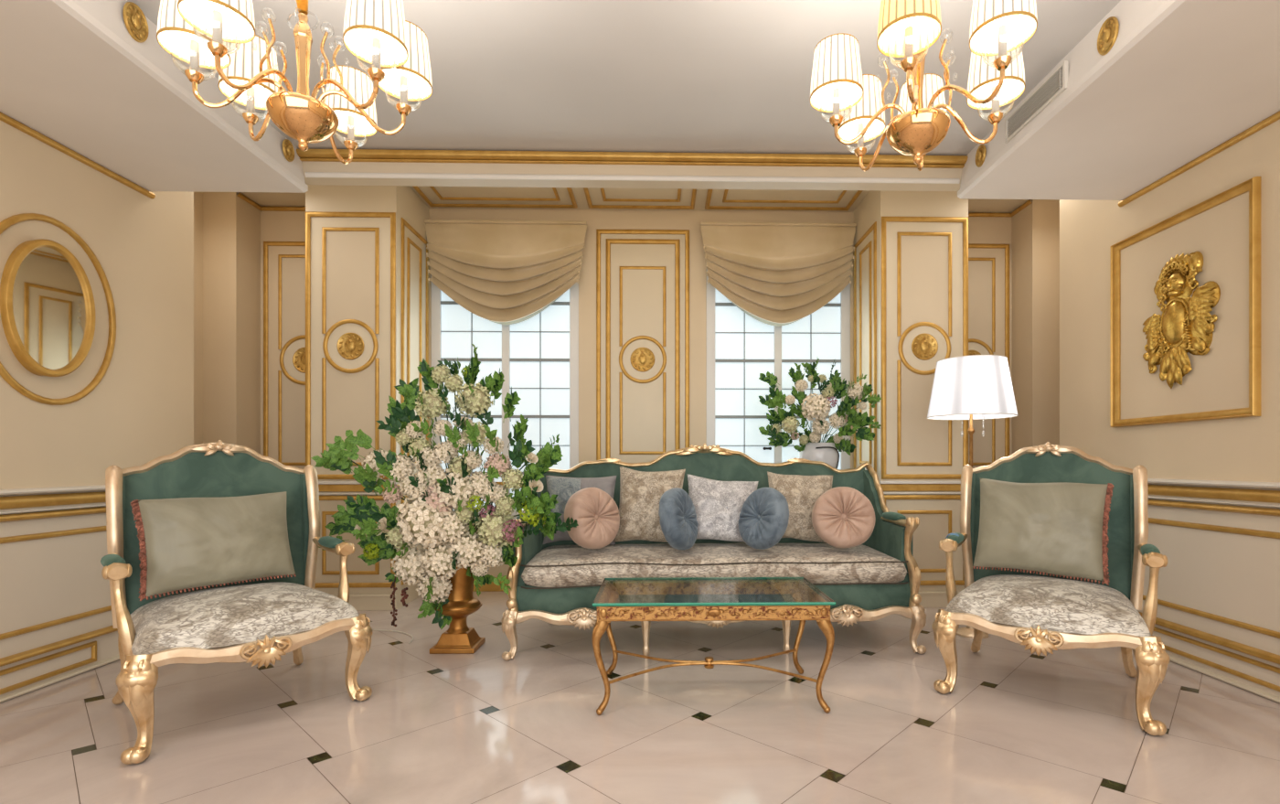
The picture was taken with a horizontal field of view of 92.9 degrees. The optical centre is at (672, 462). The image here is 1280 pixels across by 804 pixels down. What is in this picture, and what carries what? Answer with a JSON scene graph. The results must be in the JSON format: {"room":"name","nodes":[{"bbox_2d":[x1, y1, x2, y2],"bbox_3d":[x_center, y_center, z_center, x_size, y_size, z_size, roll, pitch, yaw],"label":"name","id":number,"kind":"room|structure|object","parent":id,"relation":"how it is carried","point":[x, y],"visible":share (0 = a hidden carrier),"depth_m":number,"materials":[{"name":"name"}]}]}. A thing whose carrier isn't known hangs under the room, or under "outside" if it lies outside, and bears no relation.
{"room":"living room","nodes":[
{"label":"living room","id":0,"kind":"room"},
{"bbox_2d":[0,120,260,489],"bbox_3d":[-3.465,-0.540,1.653,0.780,3.280,7.450,0,0,-1],"label":"wall","id":1,"kind":"structure","parent":0,"point":[182,269],"depth_m":3.51,"materials":[{"name":"paint"}]},
{"bbox_2d":[0,640,96,694],"bbox_3d":[-3.042,1.010,0.596,0.022,0.110,5.344,0,0,-1],"label":"trim","id":2,"kind":"structure","parent":1,"relation":"attached to","point":[93,644],"depth_m":3.01,"materials":[{"name":"gold metal"}]},
{"bbox_2d":[0,484,105,495],"bbox_3d":[-3.030,0.136,0.952,0.062,0.028,6.030,0,0,-1],"label":"trim","id":3,"kind":"structure","parent":1,"relation":"attached to","point":[58,489],"depth_m":2.98,"materials":[{"name":"white paint"}]},
{"bbox_2d":[0,490,106,509],"bbox_3d":[-3.045,0.185,0.951,0.031,0.058,6.030,0,0,-1],"label":"trim","id":4,"kind":"structure","parent":1,"relation":"attached to","point":[66,498],"depth_m":3.01,"materials":[{"name":"gold metal"}]},
{"bbox_2d":[0,503,106,522],"bbox_3d":[-3.041,0.256,0.952,0.040,0.032,6.030,0,0,-1],"label":"trim","id":5,"kind":"structure","parent":1,"relation":"attached to","point":[101,509],"depth_m":3.00,"materials":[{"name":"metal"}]},
{"bbox_2d":[0,525,106,543],"bbox_3d":[-3.050,0.358,0.951,0.022,0.028,6.030,0,0,-1],"label":"trim","id":6,"kind":"structure","parent":1,"relation":"attached to","point":[21,538],"depth_m":3.02,"materials":[{"name":"metal"}]},
{"bbox_2d":[0,605,111,639],"bbox_3d":[-3.050,0.801,0.951,0.022,0.026,6.030,0,0,-1],"label":"trim","id":7,"kind":"structure","parent":1,"relation":"attached to","point":[38,626],"depth_m":3.03,"materials":[{"name":"metal"}]},
{"bbox_2d":[0,213,116,405],"bbox_3d":[-3.051,-0.756,3.034,0.107,0.934,0.706,0,0,-1],"label":"wall mirror","id":8,"kind":"object","parent":1,"relation":"attached to","point":[48,305],"visible":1,"depth_m":2.98,"materials":[{"name":"gold glass"}]},
{"bbox_2d":[0,625,117,666],"bbox_3d":[-3.041,0.917,0.952,0.040,0.034,6.030,0,0,-1],"label":"trim","id":9,"kind":"structure","parent":1,"relation":"attached to","point":[30,653],"depth_m":3.02,"materials":[{"name":"gold metal"}]},
{"bbox_2d":[0,490,119,696],"bbox_3d":[-3.058,0.625,0.951,0.006,0.950,6.030,0,0,-1],"label":"wainscoting","id":10,"kind":"structure","parent":1,"relation":"attached to","point":[48,579],"depth_m":3.04,"materials":[{"name":"paint"}]},
{"bbox_2d":[0,654,119,702],"bbox_3d":[-3.045,1.088,0.936,0.031,0.024,6.000,0,0,-1],"label":"trim","id":11,"kind":"structure","parent":1,"relation":"attached to","point":[45,683],"depth_m":3.04,"materials":[{"name":"paint"}]},
{"bbox_2d":[0,111,155,198],"bbox_3d":[-3.046,-1.595,0.786,0.022,0.034,5.700,0,0,-1],"label":"trim","id":12,"kind":"structure","parent":1,"relation":"attached to","point":[5,118],"depth_m":3.13,"materials":[{"name":"gold metal"}]},
{"bbox_2d":[0,0,308,192],"bbox_3d":[-2.587,-1.785,0.781,0.940,0.350,5.670,0,0,-1],"label":"ceiling","id":13,"kind":"structure","parent":0,"point":[72,72],"depth_m":2.78,"materials":[{"name":"paint"}]},
{"bbox_2d":[122,1,148,42],"bbox_3d":[-2.164,-1.779,2.457,0.024,0.144,0.110,0,0,-1],"label":"wall medallion","id":14,"kind":"object","parent":13,"relation":"attached to","point":[135,22],"visible":1,"depth_m":2.45,"materials":[{"name":"gold metal"}]},
{"bbox_2d":[282,138,294,161],"bbox_3d":[-2.185,-1.779,3.465,0.024,0.120,0.100,0,0,-1],"label":"wall medallion","id":15,"kind":"object","parent":13,"relation":"attached to","point":[288,150],"visible":1,"depth_m":3.46,"materials":[{"name":"gold metal"}]},
{"bbox_2d":[305,184,428,608],"bbox_3d":[-2.416,-0.540,4.875,0.673,3.280,0.650,0,0,-1],"label":"wall pier","id":16,"kind":"object","parent":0,"point":[402,200],"visible":0.36,"depth_m":4.55,"materials":[{"name":"paint"}]},
{"bbox_2d":[305,211,395,479],"bbox_3d":[-2.409,-0.875,4.541,0.666,1.996,0.020,0,0,-1],"label":"trim","id":17,"kind":"structure","parent":16,"relation":"attached to","point":[308,214],"depth_m":4.54,"materials":[{"name":"gold metal"}]},
{"bbox_2d":[321,226,379,465],"bbox_3d":[-2.409,-0.868,4.542,0.418,1.781,0.018,0,0,-1],"label":"trim","id":18,"kind":"structure","parent":16,"relation":"attached to","point":[325,229],"depth_m":4.54,"materials":[{"name":"gold metal"}]},
{"bbox_2d":[326,514,374,570],"bbox_3d":[-2.409,0.599,4.549,0.392,0.447,0.001,0,0,-1],"label":"wall panel","id":19,"kind":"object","parent":16,"relation":"attached to","point":[354,562],"depth_m":4.55,"materials":[{"name":"paint"}]},
{"bbox_2d":[321,511,379,574],"bbox_3d":[-2.409,0.599,4.543,0.418,0.473,0.015,0,0,-1],"label":"trim","id":20,"kind":"structure","parent":16,"relation":"attached to","point":[324,513],"depth_m":4.54,"materials":[{"name":"metal"}]},
{"bbox_2d":[336,331,364,359],"bbox_3d":[-2.409,-0.872,4.540,0.204,0.204,0.024,0,0,-1],"label":"wall medallion","id":21,"kind":"object","parent":16,"relation":"attached to","point":[350,346],"visible":1,"depth_m":4.54,"materials":[{"name":"gold metal"}]},
{"bbox_2d":[324,231,377,462],"bbox_3d":[-2.409,-0.868,4.548,0.392,1.755,0.001,0,0,-1],"label":"wall panel","id":22,"kind":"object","parent":16,"relation":"attached to","point":[350,255],"depth_m":4.55,"materials":[{"name":"paint"}]},
{"bbox_2d":[314,495,395,587],"bbox_3d":[-2.409,0.589,4.541,0.664,0.687,0.020,0,0,-1],"label":"trim","id":23,"kind":"structure","parent":16,"relation":"attached to","point":[321,497],"depth_m":4.54,"materials":[{"name":"metal"}]},
{"bbox_2d":[318,480,396,494],"bbox_3d":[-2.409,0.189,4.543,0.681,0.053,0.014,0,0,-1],"label":"trim","id":24,"kind":"structure","parent":16,"relation":"attached to","point":[321,487],"depth_m":4.54,"materials":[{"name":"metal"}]},
{"bbox_2d":[331,593,396,609],"bbox_3d":[-2.409,1.041,4.537,0.689,0.118,0.028,0,0,-1],"label":"trim","id":25,"kind":"structure","parent":16,"relation":"attached to","point":[379,601],"depth_m":4.53,"materials":[{"name":"paint"}]},
{"bbox_2d":[406,236,422,463],"bbox_3d":[-2.072,-0.875,4.888,0.015,1.776,0.266,0,0,-1],"label":"trim","id":26,"kind":"structure","parent":16,"relation":"attached to","point":[410,241],"depth_m":4.77,"materials":[{"name":"gold metal"}]},
{"bbox_2d":[401,217,428,474],"bbox_3d":[-2.071,-0.875,4.903,0.018,1.994,0.524,0,0,-1],"label":"trim","id":27,"kind":"structure","parent":16,"relation":"attached to","point":[404,222],"depth_m":4.67,"materials":[{"name":"gold metal"}]},
{"bbox_2d":[127,0,1120,155],"bbox_3d":[-0.168,-1.910,0.832,4.100,0.100,5.670,0,0,-1],"label":"ceiling","id":28,"kind":"structure","parent":0,"point":[653,76],"depth_m":2.87,"materials":[{"name":"paint"}]},
{"bbox_2d":[156,0,432,164],"bbox_3d":[-1.075,-1.403,1.821,0.676,0.915,0.634,0,0,-1],"label":"chandelier","id":29,"kind":"object","parent":28,"relation":"hanging from","point":[218,35],"visible":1,"depth_m":1.76,"materials":[{"name":"white fabric"}]},
{"bbox_2d":[810,0,1037,170],"bbox_3d":[0.758,-1.390,1.869,0.655,0.940,0.627,0,0,1],"label":"chandelier","id":30,"kind":"object","parent":28,"relation":"hanging from","point":[999,29],"visible":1,"depth_m":1.84,"materials":[{"name":"white fabric"}]},
{"bbox_2d":[301,160,962,191],"bbox_3d":[-0.223,-1.940,3.716,4.030,0.480,0.100,0,0,-1],"label":"crown molding","id":31,"kind":"structure","parent":0,"point":[307,166],"depth_m":3.68,"materials":[{"name":"paint"}]},
{"bbox_2d":[296,148,967,164],"bbox_3d":[-0.221,-1.835,3.641,4.000,0.050,0.050,0,0,-1],"label":"trim","id":32,"kind":"structure","parent":31,"relation":"attached to","point":[357,154],"depth_m":3.63,"materials":[{"name":"gold metal"}]},
{"bbox_2d":[299,158,964,168],"bbox_3d":[-0.222,-1.802,3.655,4.030,0.012,0.022,0,0,-1],"label":"trim","id":33,"kind":"structure","parent":31,"relation":"attached to","point":[301,159],"depth_m":3.65,"materials":[{"name":"gold metal"}]},
{"bbox_2d":[239,185,1029,213],"bbox_3d":[-0.245,-2.230,4.521,7.500,0.100,1.850,0,0,-1],"label":"ceiling","id":34,"kind":"structure","parent":0,"point":[262,198],"depth_m":4.99,"materials":[{"name":"paint"}]},
{"bbox_2d":[412,186,863,210],"bbox_3d":[-0.260,-2.170,4.543,3.564,0.020,1.289,0,0,-1],"label":"trim","id":35,"kind":"structure","parent":34,"relation":"attached to","point":[570,190],"depth_m":5.06,"materials":[{"name":"gold metal"}]},
{"bbox_2d":[260,208,1011,576],"bbox_3d":[-0.277,-0.540,5.345,6.470,3.280,0.200,0,0,-1],"label":"wall","id":36,"kind":"structure","parent":0,"point":[275,226],"depth_m":5.24,"materials":[{"name":"paint"}]},
{"bbox_2d":[237,192,305,211],"bbox_3d":[-3.131,-2.162,5.035,0.750,0.034,0.300,0,0,-1],"label":"trim","id":37,"kind":"structure","parent":36,"relation":"attached to","point":[244,197],"depth_m":5.16,"materials":[{"name":"metal"}]},
{"bbox_2d":[263,241,305,456],"bbox_3d":[-3.137,-0.880,5.176,0.691,2.006,0.020,0,0,-1],"label":"trim","id":38,"kind":"structure","parent":36,"relation":"attached to","point":[266,244],"depth_m":5.16,"materials":[{"name":"gold metal"}]},
{"bbox_2d":[277,254,305,465],"bbox_3d":[-3.134,-0.875,5.177,0.446,1.796,0.018,0,0,-1],"label":"trim","id":39,"kind":"structure","parent":36,"relation":"attached to","point":[280,256],"depth_m":5.17,"materials":[{"name":"gold metal"}]},
{"bbox_2d":[280,257,305,462],"bbox_3d":[-3.134,-0.875,5.183,0.420,1.770,0.001,0,0,-1],"label":"wall panel","id":40,"kind":"object","parent":36,"relation":"attached to","point":[293,269],"depth_m":5.18,"materials":[{"name":"paint"}]},
{"bbox_2d":[292,347,305,373],"bbox_3d":[-3.129,-0.875,5.176,0.220,0.220,0.024,0,0,-1],"label":"wall medallion","id":41,"kind":"object","parent":36,"relation":"attached to","point":[299,356],"visible":0.53,"depth_m":5.18,"materials":[{"name":"gold metal"}]},
{"bbox_2d":[473,481,520,591],"bbox_3d":[-0.258,0.631,5.236,3.657,0.938,0.020,0,0,-1],"label":"baseboard","id":42,"kind":"structure","parent":36,"relation":"attached to","point":[493,587],"depth_m":5.20,"materials":[{"name":"metal"}]},
{"bbox_2d":[431,281,578,520],"bbox_3d":[-1.447,-0.687,5.231,1.315,2.394,0.140,0,0,-1],"label":"window","id":43,"kind":"structure","parent":36,"relation":"in","point":[538,356],"depth_m":5.27,"materials":[{"name":"white"}]},
{"bbox_2d":[424,219,586,324],"bbox_3d":[-1.407,-1.597,5.080,1.360,0.880,0.184,0,0,-1],"label":"blind","id":44,"kind":"object","parent":43,"relation":"attached to","point":[501,272],"visible":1,"depth_m":5.10,"materials":[{"name":"beige fabric"}]},
{"bbox_2d":[600,234,684,462],"bbox_3d":[-0.257,-0.545,5.244,0.725,2.850,0.004,0,0,-1],"label":"wall panel","id":45,"kind":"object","parent":36,"relation":"attached to","point":[642,289],"depth_m":5.24,"materials":[{"name":"paint"}]},
{"bbox_2d":[596,229,689,459],"bbox_3d":[-0.257,-0.545,5.236,0.801,2.926,0.020,0,0,-1],"label":"trim","id":46,"kind":"structure","parent":36,"relation":"attached to","point":[599,232],"depth_m":5.23,"materials":[{"name":"gold metal"}]},
{"bbox_2d":[618,266,666,454],"bbox_3d":[-0.259,-0.882,5.237,0.410,1.621,0.018,0,0,-1],"label":"trim","id":47,"kind":"structure","parent":36,"relation":"attached to","point":[663,268],"depth_m":5.23,"materials":[{"name":"gold metal"}]},
{"bbox_2d":[630,347,654,371],"bbox_3d":[-0.260,-0.890,5.236,0.212,0.212,0.024,0,0,-1],"label":"wall medallion","id":48,"kind":"object","parent":36,"relation":"attached to","point":[642,358],"visible":1,"depth_m":5.24,"materials":[{"name":"gold metal"}]},
{"bbox_2d":[606,238,680,458],"bbox_3d":[-0.258,-0.552,5.232,0.637,2.745,0.026,0,0,-1],"label":"trim","id":49,"kind":"structure","parent":36,"relation":"attached to","point":[609,241],"depth_m":5.23,"materials":[{"name":"gold metal"}]},
{"bbox_2d":[706,268,850,469],"bbox_3d":[0.912,-0.687,5.280,1.305,2.394,0.140,0,0,-1],"label":"window","id":50,"kind":"structure","parent":36,"relation":"in","point":[741,347],"depth_m":5.31,"materials":[{"name":"white"}]},
{"bbox_2d":[700,221,856,326],"bbox_3d":[0.900,-1.597,5.130,1.325,0.880,0.181,0,0,-1],"label":"blind","id":51,"kind":"object","parent":50,"relation":"attached to","point":[777,273],"visible":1,"depth_m":5.15,"materials":[{"name":"beige fabric"}]},
{"bbox_2d":[853,221,876,471],"bbox_3d":[1.567,-0.875,4.979,0.018,1.994,0.524,0,0,-1],"label":"trim","id":52,"kind":"structure","parent":36,"relation":"attached to","point":[873,227],"depth_m":4.74,"materials":[{"name":"gold metal"}]},
{"bbox_2d":[968,260,993,462],"bbox_3d":[2.604,-0.882,5.303,0.400,1.785,0.001,0,0,-1],"label":"trim","id":53,"kind":"structure","parent":36,"relation":"attached to","point":[979,272],"depth_m":5.30,"materials":[{"name":"paint"}]},
{"bbox_2d":[968,257,995,465],"bbox_3d":[2.605,-0.882,5.297,0.416,1.811,0.018,0,0,-1],"label":"trim","id":54,"kind":"structure","parent":36,"relation":"attached to","point":[993,260],"depth_m":5.30,"materials":[{"name":"gold metal"}]},
{"bbox_2d":[968,243,1009,456],"bbox_3d":[2.605,-0.892,5.296,0.666,2.031,0.020,0,0,-1],"label":"trim","id":55,"kind":"structure","parent":36,"relation":"attached to","point":[1006,247],"depth_m":5.29,"materials":[{"name":"gold metal"}]},
{"bbox_2d":[968,199,1032,217],"bbox_3d":[2.605,-2.162,5.156,0.715,0.034,0.300,0,0,-1],"label":"trim","id":56,"kind":"structure","parent":36,"relation":"attached to","point":[1026,204],"depth_m":5.29,"materials":[{"name":"metal"}]},
{"bbox_2d":[0,591,1279,803],"bbox_3d":[-0.197,1.125,1.780,8.536,0.050,8.361,0,0,-1],"label":"floor","id":57,"kind":"structure","parent":0,"point":[1017,725],"depth_m":2.56,"materials":[{"name":"tile"}]},
{"bbox_2d":[100,439,372,764],"bbox_3d":[-1.973,0.497,2.765,0.874,1.218,0.930,0,0,42],"label":"armchair","id":58,"kind":"object","parent":57,"relation":"on","point":[262,621],"visible":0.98,"depth_m":2.69,"materials":[{"name":"green fabric"}]},
{"bbox_2d":[130,490,295,600],"bbox_3d":[-2.111,0.366,2.828,0.177,0.444,0.608,0,0,43],"label":"square cushion","id":59,"kind":"object","parent":58,"relation":"on","point":[186,543],"visible":1,"depth_m":2.75,"materials":[{"name":"beige fabric"}]},
{"bbox_2d":[429,559,485,653],"bbox_3d":[-1.276,0.810,3.614,0.280,0.580,0.280,0,0,-6],"label":"urn","id":60,"kind":"object","parent":57,"relation":"on","point":[459,638],"visible":0.71,"depth_m":3.54,"materials":[{"name":"brown metal"}]},
{"bbox_2d":[310,343,578,629],"bbox_3d":[-1.304,0.146,3.354,1.565,1.637,0.551,0,0,1],"label":"bouquet","id":61,"kind":"object","parent":60,"relation":"in","point":[430,517],"visible":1,"depth_m":3.30,"materials":[{"name":"beige plant"}]},
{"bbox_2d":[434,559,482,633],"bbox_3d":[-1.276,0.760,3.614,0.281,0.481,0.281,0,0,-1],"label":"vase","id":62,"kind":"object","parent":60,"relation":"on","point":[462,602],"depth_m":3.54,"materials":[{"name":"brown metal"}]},
{"bbox_2d":[501,443,926,660],"bbox_3d":[0.234,0.486,3.835,2.433,1.242,0.842,0,0,-3],"label":"sofa","id":63,"kind":"object","parent":57,"relation":"on","point":[559,582],"visible":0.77,"depth_m":3.51,"materials":[{"name":"green fabric"}]},
{"bbox_2d":[542,475,616,544],"bbox_3d":[-0.597,0.304,3.923,0.459,0.447,0.177,0,0,-1],"label":"square cushion","id":64,"kind":"object","parent":63,"relation":"on","point":[565,487],"visible":0.44,"depth_m":3.90,"materials":[{"name":"grey fabric"}]},
{"bbox_2d":[564,487,619,548],"bbox_3d":[-0.481,0.332,3.650,0.206,0.368,0.372,0,0,45],"label":"round cushion","id":65,"kind":"object","parent":63,"relation":"on","point":[596,513],"visible":0.99,"depth_m":3.58,"materials":[{"name":"pink fabric"}]},
{"bbox_2d":[613,466,685,542],"bbox_3d":[-0.146,0.269,3.880,0.450,0.497,0.203,0,0,6],"label":"square cushion","id":66,"kind":"object","parent":63,"relation":"on","point":[641,492],"visible":0.79,"depth_m":3.82,"materials":[{"name":"beige fabric"}]},
{"bbox_2d":[658,487,698,550],"bbox_3d":[0.036,0.334,3.612,0.179,0.368,0.371,0,0,24],"label":"round cushion","id":67,"kind":"object","parent":63,"relation":"on","point":[678,523],"visible":1,"depth_m":3.50,"materials":[{"name":"blue fabric"}]},
{"bbox_2d":[521,542,907,586],"bbox_3d":[0.238,0.615,3.762,2.200,0.186,0.668,0,0,-3],"label":"seat cushion","id":68,"kind":"object","parent":63,"relation":"on","point":[551,564],"depth_m":3.50,"materials":[{"name":"beige fabric"}]},
{"bbox_2d":[687,473,758,542],"bbox_3d":[0.314,0.295,3.891,0.506,0.445,0.194,0,0,-5],"label":"square cushion","id":69,"kind":"object","parent":63,"relation":"on","point":[718,504],"visible":0.75,"depth_m":3.83,"materials":[{"name":"grey fabric"}]},
{"bbox_2d":[738,487,789,549],"bbox_3d":[0.542,0.332,3.642,0.196,0.369,0.375,0,0,-32],"label":"round cushion","id":70,"kind":"object","parent":63,"relation":"on","point":[763,518],"visible":1,"depth_m":3.56,"materials":[{"name":"blue fabric"}]},
{"bbox_2d":[767,470,832,543],"bbox_3d":[0.823,0.289,3.928,0.470,0.469,0.192,0,0,-3],"label":"square cushion","id":71,"kind":"object","parent":63,"relation":"on","point":[801,493],"visible":0.57,"depth_m":3.87,"materials":[{"name":"beige fabric"}]},
{"bbox_2d":[811,486,875,548],"bbox_3d":[1.038,0.332,3.702,0.376,0.371,0.208,0,0,10],"label":"round cushion","id":72,"kind":"object","parent":63,"relation":"on","point":[843,517],"visible":1,"depth_m":3.64,"materials":[{"name":"pink fabric"}]},
{"bbox_2d":[591,576,835,714],"bbox_3d":[0.174,0.852,2.914,1.066,0.498,0.584,0,0,-1],"label":"coffee table","id":73,"kind":"object","parent":57,"relation":"on","point":[808,604],"visible":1,"depth_m":2.68,"materials":[{"name":"gold glass"}]},
{"bbox_2d":[927,354,1018,638],"bbox_3d":[1.914,0.221,3.901,0.530,1.758,0.530,0,0,-1],"label":"floor lamp","id":74,"kind":"object","parent":57,"relation":"on","point":[971,387],"visible":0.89,"depth_m":3.72,"materials":[{"name":"white fabric"}]},
{"bbox_2d":[931,441,1170,735],"bbox_3d":[1.822,0.497,2.982,0.930,1.218,0.874,0,0,34],"label":"armchair","id":75,"kind":"object","parent":57,"relation":"on","point":[1040,613],"visible":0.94,"depth_m":2.89,"materials":[{"name":"fabric"}]},
{"bbox_2d":[973,477,1114,585],"bbox_3d":[1.884,0.334,3.114,0.612,0.506,0.181,0,0,33],"label":"square cushion","id":76,"kind":"object","parent":75,"relation":"on","point":[1060,528],"visible":1,"depth_m":3.05,"materials":[{"name":"beige fabric"}]},
{"bbox_3d":[1.168,0.665,4.876,0.340,0.870,0.340,0,0,-1],"label":"stand","id":77,"kind":"object","parent":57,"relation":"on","visible":0},
{"bbox_2d":[799,442,839,469],"bbox_3d":[1.168,0.036,4.868,0.311,0.389,0.326,0,0,-1],"label":"vase","id":78,"kind":"object","parent":77,"relation":"on","point":[827,453],"visible":0.56,"depth_m":4.75,"materials":[{"name":"white ceramic"}]},
{"bbox_2d":[758,358,881,455],"bbox_3d":[1.134,-0.440,4.704,0.927,0.776,0.458,0,0,23],"label":"bouquet","id":79,"kind":"object","parent":78,"relation":"in","point":[817,406],"visible":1,"depth_m":4.62,"materials":[{"name":"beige plant"}]},
{"bbox_2d":[853,190,968,591],"bbox_3d":[1.914,-0.540,4.966,0.675,3.280,0.650,0,0,-1],"label":"wall pier","id":80,"kind":"object","parent":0,"point":[877,204],"visible":0.43,"depth_m":4.64,"materials":[{"name":"paint"}]},
{"bbox_2d":[859,240,871,464],"bbox_3d":[1.569,-0.875,4.964,0.015,1.776,0.266,0,0,-1],"label":"trim","id":81,"kind":"structure","parent":80,"relation":"attached to","point":[869,245],"depth_m":4.85,"materials":[{"name":"gold metal"}]},
{"bbox_2d":[879,480,960,493],"bbox_3d":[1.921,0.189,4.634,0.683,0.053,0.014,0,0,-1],"label":"trim","id":82,"kind":"structure","parent":80,"relation":"attached to","point":[885,486],"depth_m":4.63,"materials":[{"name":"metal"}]},
{"bbox_2d":[898,235,949,462],"bbox_3d":[1.921,-0.868,4.639,0.392,1.755,0.001,0,0,-1],"label":"trim","id":83,"kind":"structure","parent":80,"relation":"attached to","point":[924,259],"depth_m":4.64,"materials":[{"name":"paint"}]},
{"bbox_2d":[896,231,951,465],"bbox_3d":[1.921,-0.868,4.632,0.418,1.781,0.018,0,0,-1],"label":"trim","id":84,"kind":"structure","parent":80,"relation":"attached to","point":[900,234],"depth_m":4.63,"materials":[{"name":"gold metal"}]},
{"bbox_2d":[884,494,964,585],"bbox_3d":[1.921,0.589,4.631,0.664,0.687,0.020,0,0,-1],"label":"trim","id":85,"kind":"structure","parent":80,"relation":"attached to","point":[886,496],"depth_m":4.62,"materials":[{"name":"metal"}]},
{"bbox_2d":[896,510,951,572],"bbox_3d":[1.921,0.599,4.633,0.418,0.473,0.015,0,0,-1],"label":"trim","id":86,"kind":"structure","parent":80,"relation":"attached to","point":[949,512],"depth_m":4.63,"materials":[{"name":"metal"}]},
{"bbox_2d":[881,216,968,479],"bbox_3d":[1.921,-0.875,4.631,0.666,1.996,0.020,0,0,-1],"label":"trim","id":87,"kind":"structure","parent":80,"relation":"attached to","point":[965,219],"depth_m":4.62,"materials":[{"name":"gold metal"}]},
{"bbox_2d":[911,332,938,360],"bbox_3d":[1.921,-0.885,4.631,0.204,0.204,0.024,0,0,-1],"label":"wall medallion","id":88,"kind":"object","parent":80,"relation":"attached to","point":[924,346],"visible":1,"depth_m":4.63,"materials":[{"name":"gold metal"}]},
{"bbox_2d":[902,513,948,568],"bbox_3d":[1.921,0.599,4.639,0.392,0.447,0.001,0,0,-1],"label":"wall panel","id":89,"kind":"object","parent":80,"relation":"attached to","point":[932,528],"depth_m":4.64,"materials":[{"name":"paint"}]},
{"bbox_2d":[917,591,959,607],"bbox_3d":[1.921,1.041,4.627,0.691,0.118,0.028,0,0,-1],"label":"trim","id":90,"kind":"structure","parent":80,"relation":"attached to","point":[929,599],"depth_m":4.62,"materials":[{"name":"paint"}]},
{"bbox_2d":[957,0,1279,200],"bbox_3d":[2.312,-1.785,0.884,1.040,0.350,5.670,0,0,-1],"label":"ceiling","id":91,"kind":"structure","parent":0,"point":[1179,80],"depth_m":2.75,"materials":[{"name":"paint"}]},
{"bbox_2d":[975,144,986,167],"bbox_3d":[1.750,-1.750,3.467,0.024,0.120,0.100,0,0,-1],"label":"wall medallion","id":92,"kind":"object","parent":91,"relation":"attached to","point":[980,155],"visible":1,"depth_m":3.46,"materials":[{"name":"gold metal"}]},
{"bbox_2d":[1004,60,1068,143],"bbox_3d":[1.764,-1.745,2.968,0.018,0.124,0.470,0,0,-1],"label":"ceiling vent","id":93,"kind":"object","parent":91,"relation":"in","point":[1056,83],"visible":1,"depth_m":2.93,"materials":[{"name":"white metal"}]},
{"bbox_2d":[1097,16,1119,55],"bbox_3d":[1.770,-1.742,2.484,0.024,0.140,0.110,0,0,-1],"label":"wall medallion","id":94,"kind":"object","parent":91,"relation":"attached to","point":[1108,33],"visible":1,"depth_m":2.48,"materials":[{"name":"gold metal"}]},
{"bbox_2d":[1011,118,1279,481],"bbox_3d":[3.138,-0.540,1.791,0.650,3.280,7.450,0,0,-1],"label":"wall","id":95,"kind":"structure","parent":0,"point":[1061,249],"depth_m":3.91,"materials":[{"name":"paint"}]},
{"bbox_2d":[1110,176,1261,426],"bbox_3d":[2.767,-0.790,3.344,0.119,1.136,0.922,0,0,-1],"label":"relief","id":96,"kind":"object","parent":95,"relation":"attached to","point":[1186,288],"visible":1,"depth_m":3.24,"materials":[{"name":"paint"}]},
{"bbox_2d":[1117,110,1279,206],"bbox_3d":[2.821,-1.597,0.909,0.022,0.034,5.700,0,0,-1],"label":"trim","id":97,"kind":"structure","parent":95,"relation":"attached to","point":[1274,117],"depth_m":3.16,"materials":[{"name":"gold metal"}]},
{"bbox_2d":[1136,483,1279,696],"bbox_3d":[2.822,0.610,1.199,0.006,0.980,6.280,0,0,-1],"label":"wainscoting","id":98,"kind":"structure","parent":95,"relation":"attached to","point":[1233,576],"depth_m":3.08,"materials":[{"name":"paint"}]},
{"bbox_2d":[1138,611,1279,664],"bbox_3d":[2.806,0.903,1.199,0.040,0.038,6.280,0,0,-1],"label":"trim","id":99,"kind":"structure","parent":95,"relation":"attached to","point":[1239,646],"depth_m":3.06,"materials":[{"name":"gold metal"}]},
{"bbox_2d":[1142,595,1279,638],"bbox_3d":[2.814,0.792,1.199,0.022,0.028,6.280,0,0,-1],"label":"trim","id":100,"kind":"structure","parent":95,"relation":"attached to","point":[1245,625],"depth_m":3.07,"materials":[{"name":"gold metal"}]},
{"bbox_2d":[1147,484,1279,502],"bbox_3d":[2.810,0.155,1.199,0.031,0.057,6.280,0,0,-1],"label":"trim","id":101,"kind":"structure","parent":95,"relation":"attached to","point":[1219,493],"depth_m":3.08,"materials":[{"name":"gold metal"}]},
{"bbox_2d":[1147,496,1279,516],"bbox_3d":[2.806,0.229,1.199,0.040,0.033,6.280,0,0,-1],"label":"trim","id":102,"kind":"structure","parent":95,"relation":"attached to","point":[1153,502],"depth_m":3.07,"materials":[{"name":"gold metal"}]},
{"bbox_2d":[1147,478,1279,489],"bbox_3d":[2.795,0.105,1.199,0.062,0.030,6.280,0,0,-1],"label":"trim","id":103,"kind":"structure","parent":95,"relation":"attached to","point":[1189,482],"depth_m":3.06,"materials":[{"name":"white paint"}]},
{"bbox_2d":[1148,517,1279,539],"bbox_3d":[2.814,0.335,1.199,0.022,0.030,6.280,0,0,-1],"label":"trim","id":104,"kind":"structure","parent":95,"relation":"attached to","point":[1214,528],"depth_m":3.09,"materials":[{"name":"gold metal"}]},
{"bbox_2d":[1153,626,1279,692],"bbox_3d":[2.821,0.996,0.909,0.022,0.108,5.724,0,0,-1],"label":"trim","id":105,"kind":"structure","parent":95,"relation":"attached to","point":[1272,686],"depth_m":3.06,"materials":[{"name":"gold metal"}]},
{"bbox_2d":[1169,655,1279,703],"bbox_3d":[2.813,1.088,1.059,0.031,0.024,6.000,0,0,-1],"label":"trim","id":106,"kind":"structure","parent":95,"relation":"attached to","point":[1229,680],"depth_m":3.03,"materials":[{"name":"paint"}]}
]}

